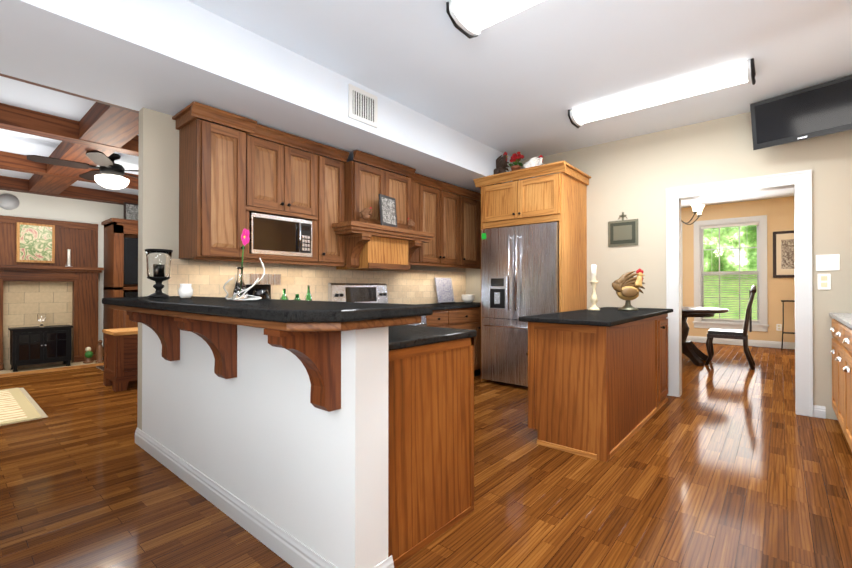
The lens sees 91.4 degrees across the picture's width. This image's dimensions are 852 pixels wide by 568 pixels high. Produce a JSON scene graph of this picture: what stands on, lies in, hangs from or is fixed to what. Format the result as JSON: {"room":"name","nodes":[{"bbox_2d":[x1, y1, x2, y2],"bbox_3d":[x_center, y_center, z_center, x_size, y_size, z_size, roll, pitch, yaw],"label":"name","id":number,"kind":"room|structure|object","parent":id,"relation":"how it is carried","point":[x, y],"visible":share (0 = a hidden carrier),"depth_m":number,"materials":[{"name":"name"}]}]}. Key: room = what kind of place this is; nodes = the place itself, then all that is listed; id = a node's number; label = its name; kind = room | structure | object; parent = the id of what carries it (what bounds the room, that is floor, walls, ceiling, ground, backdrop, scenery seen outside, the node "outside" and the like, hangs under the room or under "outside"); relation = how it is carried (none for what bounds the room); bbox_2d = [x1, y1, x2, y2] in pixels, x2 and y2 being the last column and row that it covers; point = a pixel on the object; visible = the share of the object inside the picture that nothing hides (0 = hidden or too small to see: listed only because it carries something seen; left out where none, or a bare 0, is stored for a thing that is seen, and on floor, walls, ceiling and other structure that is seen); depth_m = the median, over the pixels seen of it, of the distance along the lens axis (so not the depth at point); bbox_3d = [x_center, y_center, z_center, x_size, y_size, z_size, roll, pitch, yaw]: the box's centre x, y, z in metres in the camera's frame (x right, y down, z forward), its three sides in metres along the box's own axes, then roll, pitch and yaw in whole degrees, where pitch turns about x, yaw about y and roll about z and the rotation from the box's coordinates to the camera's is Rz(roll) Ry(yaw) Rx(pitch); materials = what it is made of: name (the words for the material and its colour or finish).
{"room":"kitchen","nodes":[
{"label":"kitchen","id":0,"kind":"room"},
{"bbox_2d":[0,190,123,359],"bbox_3d":[-5.704,-0.134,5.621,0.120,2.580,8.920,0,0,40],"label":"wall","id":1,"kind":"structure","parent":0,"point":[36,206],"depth_m":6.15,"materials":[{"name":"beige paint"}]},
{"bbox_2d":[0,193,18,209],"bbox_3d":[-5.633,-1.114,5.606,0.012,0.220,0.220,0,0,40],"label":"round speaker","id":2,"kind":"object","parent":1,"relation":"attached to","point":[9,201],"visible":1,"depth_m":5.61},
{"bbox_2d":[0,215,97,266],"bbox_3d":[-6.374,0.113,4.706,0.040,2.075,4.260,0,0,40],"label":"panelling","id":3,"kind":"object","parent":1,"relation":"attached to","point":[79,240],"visible":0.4,"depth_m":6.03,"materials":[{"name":"brown wood"}]},
{"bbox_2d":[16,222,54,262],"bbox_3d":[-5.414,-0.573,5.778,0.028,0.540,0.390,0,0,40],"label":"picture","id":4,"kind":"object","parent":3,"relation":"attached to","point":[35,243],"visible":0.93,"depth_m":5.76,"materials":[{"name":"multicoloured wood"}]},
{"bbox_2d":[0,76,138,194],"bbox_3d":[-3.990,-1.493,4.171,4.380,0.120,8.920,0,0,40],"label":"ceiling","id":5,"kind":"structure","parent":0,"point":[20,94],"depth_m":3.54,"materials":[{"name":"white paint"}]},
{"bbox_2d":[0,73,138,204],"bbox_3d":[-4.029,-1.353,4.125,4.379,0.160,8.800,0,0,40],"label":"ceiling beam","id":6,"kind":"structure","parent":5,"relation":"attached to","point":[107,129],"depth_m":3.86,"materials":[{"name":"brown wood"}]},
{"bbox_2d":[27,151,138,188],"bbox_3d":[-3.493,-1.243,4.572,1.307,0.370,1.296,0,0,40],"label":"room ceiling fan","id":7,"kind":"object","parent":5,"relation":"hanging from","point":[110,174],"visible":0.96,"depth_m":4.46,"materials":[{"name":"black metal"}]},
{"bbox_2d":[0,0,519,197],"bbox_3d":[-1.992,-1.503,2.393,0.970,0.480,8.800,0,0,40],"label":"soffit","id":8,"kind":"structure","parent":0,"point":[172,57],"depth_m":2.64,"materials":[{"name":"white paint"}]},
{"bbox_2d":[348,84,377,127],"bbox_3d":[-0.508,-1.442,3.375,0.013,0.260,0.300,0,0,40],"label":"ceiling vent","id":9,"kind":"object","parent":8,"relation":"in","point":[362,106],"visible":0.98,"depth_m":3.37,"materials":[{"name":"silver metal"}]},
{"bbox_2d":[142,324,387,567],"bbox_3d":[-1.077,0.643,2.259,2.320,0.985,0.160,0,0,40],"label":"wall","id":10,"kind":"structure","parent":0,"point":[260,433],"depth_m":1.73,"materials":[{"name":"paint"}]},
{"bbox_2d":[126,311,165,359],"bbox_3d":[-1.583,0.302,2.422,0.101,0.300,0.245,0,0,40],"label":"corbel","id":11,"kind":"object","parent":10,"relation":"attached to","point":[157,323],"depth_m":2.39,"materials":[{"name":"brown wood"}]},
{"bbox_2d":[166,316,236,378],"bbox_3d":[-1.027,0.299,1.949,0.101,0.300,0.245,0,0,40],"label":"corbel","id":12,"kind":"object","parent":10,"relation":"attached to","point":[221,338],"depth_m":1.98,"materials":[{"name":"brown wood"}]},
{"bbox_2d":[135,427,336,567],"bbox_3d":[-1.166,1.083,2.216,2.436,0.105,0.016,0,0,40],"label":"baseboard","id":13,"kind":"structure","parent":10,"relation":"attached to","point":[291,550],"depth_m":1.97,"materials":[{"name":"white wood"}]},
{"bbox_2d":[102,296,432,330],"bbox_3d":[-1.081,0.114,2.140,2.448,0.068,0.550,0,0,40],"label":"bar","id":14,"kind":"object","parent":10,"relation":"on","point":[290,315],"visible":0.88,"depth_m":1.44,"materials":[{"name":"black stone"}]},
{"bbox_2d":[145,249,172,297],"bbox_3d":[-1.664,-0.068,2.591,0.146,0.297,0.148,0,0,40],"label":"lantern","id":15,"kind":"object","parent":14,"relation":"on","point":[158,262],"visible":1,"depth_m":2.55,"materials":[{"name":"black metal"}]},
{"bbox_2d":[178,284,192,297],"bbox_3d":[-1.462,0.038,2.524,0.103,0.085,0.080,0,0,40],"label":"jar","id":16,"kind":"object","parent":14,"relation":"on","point":[185,290],"visible":1,"depth_m":2.49,"materials":[{"name":"white ceramic"}]},
{"bbox_2d":[223,228,264,300],"bbox_3d":[-0.898,-0.093,1.994,0.292,0.341,0.166,0,0,40],"label":"vase","id":17,"kind":"object","parent":14,"relation":"on","point":[240,290],"visible":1,"depth_m":1.97,"materials":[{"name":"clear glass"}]},
{"bbox_2d":[264,329,340,411],"bbox_3d":[-0.418,0.296,1.431,0.101,0.300,0.245,0,0,40],"label":"corbel","id":18,"kind":"object","parent":10,"relation":"attached to","point":[317,354],"depth_m":1.45,"materials":[{"name":"brown wood"}]},
{"bbox_2d":[137,107,464,429],"bbox_3d":[-0.761,-0.051,4.502,0.100,2.400,3.980,0,0,40],"label":"wall","id":19,"kind":"structure","parent":0,"point":[158,200],"depth_m":3.02,"materials":[{"name":"beige paint"}]},
{"bbox_2d":[177,113,259,261],"bbox_3d":[-1.583,-0.676,3.172,0.355,0.965,0.423,0,0,40],"label":"upper cabinet","id":20,"kind":"object","parent":19,"relation":"attached to","point":[230,179],"depth_m":3.03,"materials":[{"name":"brown wood"}]},
{"bbox_2d":[249,213,311,256],"bbox_3d":[-1.269,-0.399,3.517,0.323,0.315,0.550,0,0,40],"label":"microwave","id":21,"kind":"object","parent":20,"relation":"in","point":[276,235],"visible":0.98,"depth_m":3.40,"materials":[{"name":"silver metal"}]},
{"bbox_2d":[240,121,291,216],"bbox_3d":[-1.380,-0.906,3.438,0.321,0.638,0.391,0,0,40],"label":"upper cabinet","id":22,"kind":"object","parent":19,"relation":"attached to","point":[275,158],"depth_m":3.38,"materials":[{"name":"brown wood"}]},
{"bbox_2d":[287,145,319,220],"bbox_3d":[-1.206,-0.871,3.643,0.321,0.570,0.391,0,0,40],"label":"upper cabinet","id":23,"kind":"object","parent":19,"relation":"attached to","point":[305,165],"depth_m":3.60,"materials":[{"name":"brown wood"}]},
{"bbox_2d":[168,259,465,303],"bbox_3d":[-0.668,-0.104,4.526,0.007,0.693,3.814,0,0,40],"label":"tile backsplash","id":24,"kind":"structure","parent":19,"relation":"attached to","point":[206,278],"depth_m":3.97,"materials":[{"name":"beige tile"}]},
{"bbox_2d":[288,153,346,264],"bbox_3d":[-1.002,-0.677,3.882,0.321,0.955,0.385,0,0,40],"label":"upper cabinet","id":25,"kind":"object","parent":19,"relation":"attached to","point":[328,248],"depth_m":3.78,"materials":[{"name":"brown wood"}]},
{"bbox_2d":[332,150,434,270],"bbox_3d":[-0.503,-0.695,4.253,0.600,1.085,1.160,0,0,40],"label":"range hood","id":26,"kind":"object","parent":19,"relation":"attached to","point":[373,244],"visible":0.67,"depth_m":4.04,"materials":[{"name":"brown wood"}]},
{"bbox_2d":[360,207,371,222],"bbox_3d":[-0.553,-0.642,3.870,0.078,0.171,0.140,0,0,40],"label":"figurine","id":27,"kind":"object","parent":26,"relation":"on","point":[365,213],"visible":0.92,"depth_m":3.85,"materials":[{"name":"brown"}]},
{"bbox_2d":[379,194,396,226],"bbox_3d":[-0.369,-0.708,4.052,0.045,0.303,0.260,0,0,30],"label":"frame","id":28,"kind":"object","parent":26,"relation":"on","point":[387,207],"visible":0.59,"depth_m":4.03,"materials":[{"name":"grey"}]},
{"bbox_2d":[407,218,414,229],"bbox_3d":[-0.153,-0.622,4.340,0.062,0.137,0.112,0,0,40],"label":"figurine","id":29,"kind":"object","parent":26,"relation":"on","point":[411,223],"visible":0.96,"depth_m":4.33,"materials":[{"name":"brown"}]},
{"bbox_2d":[409,177,423,264],"bbox_3d":[-0.248,-0.699,4.768,0.321,0.900,0.290,0,0,40],"label":"upper cabinet","id":30,"kind":"object","parent":19,"relation":"attached to","point":[417,190],"depth_m":4.71,"materials":[{"name":"brown wood"}]},
{"bbox_2d":[424,185,463,266],"bbox_3d":[0.062,-0.697,5.132,0.321,0.900,0.792,0,0,40],"label":"upper cabinet","id":31,"kind":"object","parent":19,"relation":"attached to","point":[443,210],"depth_m":5.07,"materials":[{"name":"brown wood"}]},
{"bbox_2d":[448,197,480,268],"bbox_3d":[0.504,-0.694,5.652,0.321,0.900,0.573,0,0,40],"label":"upper cabinet","id":32,"kind":"object","parent":19,"relation":"attached to","point":[472,208],"depth_m":5.54,"materials":[{"name":"brown wood"}]},
{"bbox_2d":[0,342,851,567],"bbox_3d":[-0.655,1.175,4.588,9.300,0.050,14.300,0,0,40],"label":"floor","id":33,"kind":"structure","parent":0,"point":[728,458],"depth_m":2.28,"materials":[{"name":"brown wood"}]},
{"bbox_2d":[0,388,47,425],"bbox_3d":[-4.587,1.135,3.239,1.600,0.012,2.250,0,0,40],"label":"rug","id":34,"kind":"object","parent":33,"relation":"on","point":[17,405],"visible":0.98,"depth_m":3.83,"materials":[{"name":"beige fabric"}]},
{"bbox_2d":[0,360,103,377],"bbox_3d":[-5.212,1.135,5.497,0.380,0.040,1.620,0,0,40],"label":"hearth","id":35,"kind":"structure","parent":33,"relation":"on","point":[38,369],"depth_m":5.54,"materials":[{"name":"tile"}]},
{"bbox_2d":[8,325,72,371],"bbox_3d":[-5.160,0.843,5.586,0.326,0.545,0.610,0,0,40],"label":"fireplace","id":36,"kind":"object","parent":35,"relation":"on","point":[38,345],"visible":0.96,"depth_m":5.48,"materials":[{"name":"black wood"}]},
{"bbox_2d":[37,314,45,326],"bbox_3d":[-5.170,0.484,5.597,0.088,0.170,0.090,0,0,40],"label":"votive","id":37,"kind":"object","parent":36,"relation":"on","point":[41,318],"visible":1,"depth_m":5.57,"materials":[{"name":"clear glass"}]},
{"bbox_2d":[83,347,93,362],"bbox_3d":[-4.819,1.004,5.938,0.128,0.225,0.120,0,0,40],"label":"figurine","id":38,"kind":"object","parent":35,"relation":"on","point":[88,355],"visible":1,"depth_m":5.91,"materials":[{"name":"green ceramic"}]},
{"bbox_2d":[95,340,103,362],"bbox_3d":[-4.699,0.957,5.994,0.100,0.320,0.100,0,0,40],"label":"figurine","id":39,"kind":"object","parent":35,"relation":"on","point":[99,352],"visible":0.96,"depth_m":5.96,"materials":[{"name":"brown"}]},
{"bbox_2d":[0,265,103,369],"bbox_3d":[-5.359,0.451,5.718,0.208,1.410,1.460,0,0,40],"label":"fireplace mantel","id":40,"kind":"object","parent":33,"relation":"on","point":[59,295],"visible":0.77,"depth_m":5.88,"materials":[{"name":"brown wood"}]},
{"bbox_2d":[65,249,72,266],"bbox_3d":[-5.122,-0.379,5.968,0.088,0.250,0.090,0,0,40],"label":"candle","id":41,"kind":"object","parent":40,"relation":"on","point":[68,256],"visible":0.94,"depth_m":5.95,"materials":[{"name":"white wax"}]},
{"bbox_2d":[101,218,137,359],"bbox_3d":[-4.250,0.102,6.756,0.619,2.120,1.525,0,0,40],"label":"cabinet","id":42,"kind":"object","parent":33,"relation":"on","point":[117,231],"visible":0.04,"depth_m":6.13,"materials":[{"name":"brown wood"}]},
{"bbox_2d":[123,237,137,283],"bbox_3d":[-4.117,-0.329,6.661,0.108,0.738,1.240,0,0,40],"label":"television","id":43,"kind":"object","parent":42,"relation":"in","point":[130,276],"visible":0.08,"depth_m":6.22,"materials":[{"name":"black plastic"}]},
{"bbox_2d":[124,202,137,219],"bbox_3d":[-4.631,-1.115,6.539,0.128,0.308,0.220,0,0,40],"label":"frame","id":44,"kind":"object","parent":42,"relation":"on","point":[130,211],"visible":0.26,"depth_m":6.48,"materials":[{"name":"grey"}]},
{"bbox_2d":[102,327,137,391],"bbox_3d":[-3.205,0.835,4.973,0.510,0.635,0.970,0,0,40],"label":"dresser","id":45,"kind":"object","parent":33,"relation":"on","point":[120,358],"visible":0.48,"depth_m":4.56,"materials":[{"name":"brown wood"}]},
{"bbox_2d":[328,283,426,325],"bbox_3d":[-0.462,0.568,4.211,0.704,1.160,0.762,0,0,40],"label":"range","id":46,"kind":"object","parent":33,"relation":"on","point":[360,292],"visible":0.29,"depth_m":4.35,"materials":[{"name":"silver metal"}]},
{"bbox_2d":[388,335,479,567],"bbox_3d":[-0.213,0.700,2.053,0.644,0.870,0.643,0,0,40],"label":"base cabinet","id":47,"kind":"object","parent":33,"relation":"on","point":[430,443],"depth_m":1.83,"materials":[{"name":"brown wood"}]},
{"bbox_2d":[388,325,476,350],"bbox_3d":[-0.823,0.249,2.585,2.283,0.033,0.660,0,0,40],"label":"countertop","id":48,"kind":"structure","parent":47,"relation":"on","point":[403,336],"depth_m":1.92,"materials":[{"name":"black stone"}]},
{"bbox_2d":[235,274,280,298],"bbox_3d":[-1.370,0.076,3.417,0.277,0.320,0.270,0,0,40],"label":"coffee maker","id":49,"kind":"object","parent":48,"relation":"on","point":[262,288],"visible":0.52,"depth_m":3.37,"materials":[{"name":"black plastic"}]},
{"bbox_2d":[280,289,288,299],"bbox_3d":[-1.256,0.137,3.687,0.077,0.200,0.077,0,0,40],"label":"bottle","id":50,"kind":"object","parent":48,"relation":"on","point":[284,296],"visible":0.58,"depth_m":3.67,"materials":[{"name":"green glass"}]},
{"bbox_2d":[305,285,311,300],"bbox_3d":[-1.094,0.123,3.878,0.066,0.230,0.066,0,0,40],"label":"bottle","id":51,"kind":"object","parent":48,"relation":"on","point":[308,296],"visible":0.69,"depth_m":3.86,"materials":[{"name":"green glass"}]},
{"bbox_2d":[425,309,455,328],"bbox_3d":[-0.091,0.716,4.729,0.600,0.870,0.498,0,0,40],"label":"base cabinet","id":52,"kind":"object","parent":33,"relation":"on","point":[446,318],"depth_m":4.60,"materials":[{"name":"brown wood"}]},
{"bbox_2d":[456,307,479,334],"bbox_3d":[0.211,0.718,5.084,0.600,0.870,0.690,0,0,40],"label":"base cabinet","id":53,"kind":"object","parent":33,"relation":"on","point":[466,318],"depth_m":4.99,"materials":[{"name":"brown wood"}]},
{"bbox_2d":[480,307,480,374],"bbox_3d":[0.599,0.720,5.540,0.600,0.870,0.624,0,0,40],"label":"base cabinet","id":54,"kind":"object","parent":33,"relation":"on","point":[480,307],"depth_m":5.21,"materials":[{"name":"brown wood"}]},
{"bbox_2d":[417,302,480,309],"bbox_3d":[0.278,0.265,5.157,0.628,0.033,1.624,0,0,40],"label":"countertop","id":55,"kind":"structure","parent":54,"relation":"on","point":[457,305],"depth_m":4.96,"materials":[{"name":"black stone"}]},
{"bbox_2d":[435,278,454,303],"bbox_3d":[0.263,0.080,5.481,0.109,0.337,0.360,0,0,40],"label":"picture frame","id":56,"kind":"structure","parent":55,"relation":"on","point":[444,291],"depth_m":5.48,"materials":[{"name":"white metal"}]},
{"bbox_2d":[461,294,474,302],"bbox_3d":[0.576,0.194,5.686,0.190,0.110,0.190,0,0,40],"label":"bowl","id":57,"kind":"object","parent":55,"relation":"on","point":[467,298],"visible":1,"depth_m":5.62,"materials":[{"name":"white ceramic"}]},
{"bbox_2d":[481,222,558,387],"bbox_3d":[1.222,0.254,4.852,0.917,1.795,0.809,0,0,40],"label":"refrigerator","id":58,"kind":"object","parent":33,"relation":"on","point":[519,271],"visible":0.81,"depth_m":4.61,"materials":[{"name":"silver metal"}]},
{"bbox_2d":[473,161,590,381],"bbox_3d":[1.242,-0.051,4.877,1.099,2.405,0.808,0,0,40],"label":"tall cabinet","id":59,"kind":"object","parent":33,"relation":"on","point":[561,198],"visible":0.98,"depth_m":4.57,"materials":[{"name":"brown wood"}]},
{"bbox_2d":[494,152,508,184],"bbox_3d":[0.872,-1.354,4.945,0.311,0.388,0.175,0,0,40],"label":"rooster","id":60,"kind":"object","parent":59,"relation":"on","point":[501,163],"visible":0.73,"depth_m":4.87,"materials":[{"name":"brown ceramic"}]},
{"bbox_2d":[509,152,523,180],"bbox_3d":[1.040,-1.338,4.801,0.162,0.354,0.194,0,0,40],"label":"flowers","id":61,"kind":"object","parent":59,"relation":"on","point":[515,159],"visible":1,"depth_m":4.77,"materials":[{"name":"red plant"}]},
{"bbox_2d":[523,155,542,177],"bbox_3d":[1.207,-1.305,4.656,0.196,0.285,0.146,0,0,40],"label":"hen","id":62,"kind":"object","parent":59,"relation":"on","point":[533,161],"visible":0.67,"depth_m":4.65,"materials":[{"name":"white ceramic"}]},
{"bbox_2d":[526,313,667,461],"bbox_3d":[1.565,0.709,3.579,0.654,0.870,1.924,0,0,40],"label":"kitchen island","id":63,"kind":"object","parent":33,"relation":"on","point":[600,393],"visible":0.79,"depth_m":2.90,"materials":[{"name":"orange wood"}]},
{"bbox_2d":[519,307,672,326],"bbox_3d":[1.565,0.255,3.578,0.640,0.033,2.010,0,0,40],"label":"island countertop","id":64,"kind":"structure","parent":63,"relation":"on","point":[608,316],"depth_m":3.06,"materials":[{"name":"black stone"}]},
{"bbox_2d":[588,265,599,310],"bbox_3d":[1.548,0.028,3.836,0.104,0.420,0.104,0,0,40],"label":"candle","id":65,"kind":"object","parent":64,"relation":"on","point":[593,297],"visible":0.98,"depth_m":3.82,"materials":[{"name":"white wax"}]},
{"bbox_2d":[612,268,644,310],"bbox_3d":[1.881,0.044,3.865,0.241,0.388,0.231,0,0,40],"label":"rooster","id":66,"kind":"object","parent":64,"relation":"on","point":[626,286],"visible":1,"depth_m":3.85,"materials":[{"name":"gold metal"}]},
{"bbox_2d":[682,306,728,365],"bbox_3d":[3.863,0.760,6.353,1.240,0.800,1.240,0,0,40],"label":"dining table","id":67,"kind":"object","parent":33,"relation":"on","point":[693,353],"visible":0.44,"depth_m":6.08,"materials":[{"name":"brown wood"}]},
{"bbox_2d":[705,285,755,369],"bbox_3d":[4.372,0.588,5.975,0.605,1.156,0.499,0,0,40],"label":"dining chair","id":68,"kind":"object","parent":33,"relation":"on","point":[712,333],"visible":1,"depth_m":5.76,"materials":[{"name":"brown wood"}]},
{"bbox_2d":[781,300,794,349],"bbox_3d":[6.462,0.724,7.372,0.260,0.886,0.260,0,0,40],"label":"stand","id":69,"kind":"object","parent":33,"relation":"on","point":[783,301],"visible":0.54,"depth_m":7.35,"materials":[{"name":"black metal"}]},
{"bbox_2d":[829,319,832,406],"bbox_3d":[3.511,0.706,3.118,0.639,0.870,0.520,0,0,40],"label":"base cabinet","id":70,"kind":"object","parent":33,"relation":"on","point":[831,329],"depth_m":3.47,"materials":[{"name":"brown wood"}]},
{"bbox_2d":[833,319,840,425],"bbox_3d":[3.238,0.704,2.797,0.639,0.870,0.580,0,0,40],"label":"base cabinet","id":71,"kind":"object","parent":33,"relation":"on","point":[836,324],"depth_m":3.18,"materials":[{"name":"brown wood"}]},
{"bbox_2d":[841,323,848,443],"bbox_3d":[2.919,0.702,2.422,0.639,0.870,0.660,0,0,40],"label":"base cabinet","id":72,"kind":"object","parent":33,"relation":"on","point":[841,351],"depth_m":2.79,"materials":[{"name":"brown wood"}]},
{"bbox_2d":[849,328,851,450],"bbox_3d":[2.574,0.700,2.017,0.639,0.870,0.660,0,0,40],"label":"base cabinet","id":73,"kind":"object","parent":33,"relation":"on","point":[850,330],"depth_m":2.60,"materials":[{"name":"brown wood"}]},
{"bbox_2d":[829,313,851,328],"bbox_3d":[2.172,0.193,1.557,0.653,0.133,4.638,0,0,40],"label":"countertop","id":74,"kind":"structure","parent":73,"relation":"on","point":[845,319],"depth_m":2.96,"materials":[{"name":"white stone"}]},
{"bbox_2d":[187,0,851,207],"bbox_3d":[1.001,-1.679,3.196,4.550,0.120,13.900,0,0,40],"label":"ceiling","id":75,"kind":"structure","parent":0,"point":[522,82],"depth_m":2.93,"materials":[{"name":"white paint"}]},
{"bbox_2d":[446,0,543,38],"bbox_3d":[0.699,-1.573,2.099,1.274,0.109,0.315,0,0,40],"label":"ceiling light","id":76,"kind":"object","parent":75,"relation":"attached to","point":[471,19],"visible":1,"depth_m":2.38,"materials":[{"name":"white plastic"}]},
{"bbox_2d":[568,58,755,127],"bbox_3d":[1.925,-1.565,3.524,1.354,0.109,0.315,0,0,40],"label":"ceiling light","id":77,"kind":"object","parent":75,"relation":"attached to","point":[733,75],"visible":1,"depth_m":3.39,"materials":[{"name":"white plastic"}]},
{"bbox_2d":[681,201,704,224],"bbox_3d":[3.843,-1.253,6.383,0.691,0.689,0.721,0,0,40],"label":"dining chandelier","id":78,"kind":"object","parent":75,"relation":"hanging from","point":[697,207],"visible":0.21,"depth_m":6.08,"materials":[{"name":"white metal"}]},
{"bbox_2d":[465,112,851,419],"bbox_3d":[0.582,-0.222,6.051,8.900,2.760,0.120,0,0,40],"label":"wall","id":79,"kind":"structure","parent":0,"point":[636,177],"depth_m":4.20,"materials":[{"name":"beige paint"}]},
{"bbox_2d":[608,212,637,246],"bbox_3d":[2.176,-0.613,4.602,0.310,0.375,0.021,0,0,40],"label":"plaque","id":80,"kind":"object","parent":79,"relation":"attached to","point":[622,232],"visible":1,"depth_m":4.59,"materials":[{"name":"grey metal"}]},
{"bbox_2d":[666,169,812,416],"bbox_3d":[2.967,0.076,4.015,1.110,2.140,0.164,0,0,40],"label":"door frame","id":81,"kind":"structure","parent":79,"relation":"attached to","point":[800,182],"depth_m":3.75,"materials":[{"name":"white"}]},
{"bbox_2d":[750,75,851,149],"bbox_3d":[3.192,-1.394,3.460,0.777,0.400,0.453,0,0,40],"label":"tv","id":82,"kind":"object","parent":79,"relation":"attached to","point":[821,109],"visible":1,"depth_m":3.40,"materials":[{"name":"black plastic"}]},
{"bbox_2d":[818,274,830,289],"bbox_3d":[3.407,-0.024,3.560,0.080,0.135,0.008,0,0,40],"label":"electrical outlet plate","id":83,"kind":"object","parent":79,"relation":"attached to","point":[824,281],"visible":1,"depth_m":3.56,"materials":[{"name":"white plastic"}]},
{"bbox_2d":[816,254,839,270],"bbox_3d":[3.422,-0.186,3.544,0.145,0.136,0.016,0,0,40],"label":"switch plate","id":84,"kind":"object","parent":79,"relation":"attached to","point":[827,262],"visible":1,"depth_m":3.54,"materials":[{"name":"white plastic"}]},
{"bbox_2d":[681,196,794,341],"bbox_3d":[2.203,-0.229,4.754,4.350,2.760,0.004,0,0,40],"label":"wall","id":85,"kind":"structure","parent":0,"point":[779,212],"depth_m":3.89,"materials":[{"name":"paint"}]},
{"bbox_2d":[681,222,682,305],"bbox_3d":[4.908,-0.199,9.038,1.200,2.170,0.165,0,0,40],"label":"dining room window","id":86,"kind":"structure","parent":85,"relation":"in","point":[681,264],"depth_m":8.63,"materials":[{"name":"white"}]},
{"bbox_2d":[693,215,768,331],"bbox_3d":[5.944,-0.204,8.156,1.200,2.170,0.165,0,0,40],"label":"dining room window","id":87,"kind":"structure","parent":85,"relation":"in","point":[737,248],"depth_m":8.15,"materials":[{"name":"white wood"}]},
{"bbox_2d":[701,222,758,320],"bbox_3d":[5.942,-0.233,8.155,0.916,1.868,0.040,0,0,40],"label":"window blind","id":88,"kind":"object","parent":87,"relation":"attached to","point":[733,225],"visible":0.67,"depth_m":8.14,"materials":[{"name":"white plastic"}]},
{"bbox_2d":[686,336,794,348],"bbox_3d":[5.423,1.113,8.532,4.290,0.120,0.016,0,0,40],"label":"baseboard","id":89,"kind":"structure","parent":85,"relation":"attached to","point":[774,344],"depth_m":7.90,"materials":[{"name":"white"}]},
{"bbox_2d":[776,324,781,330],"bbox_3d":[6.481,0.788,7.636,0.075,0.120,0.008,0,0,40],"label":"outlet","id":90,"kind":"object","parent":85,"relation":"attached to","point":[778,327],"visible":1,"depth_m":7.63,"materials":[{"name":"white plastic"}]},
{"bbox_2d":[773,230,794,277],"bbox_3d":[6.615,-0.548,7.513,0.540,0.850,0.035,0,0,40],"label":"framed picture","id":91,"kind":"object","parent":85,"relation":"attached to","point":[783,256],"visible":0.59,"depth_m":7.58,"materials":[{"name":"brown"}]}
]}

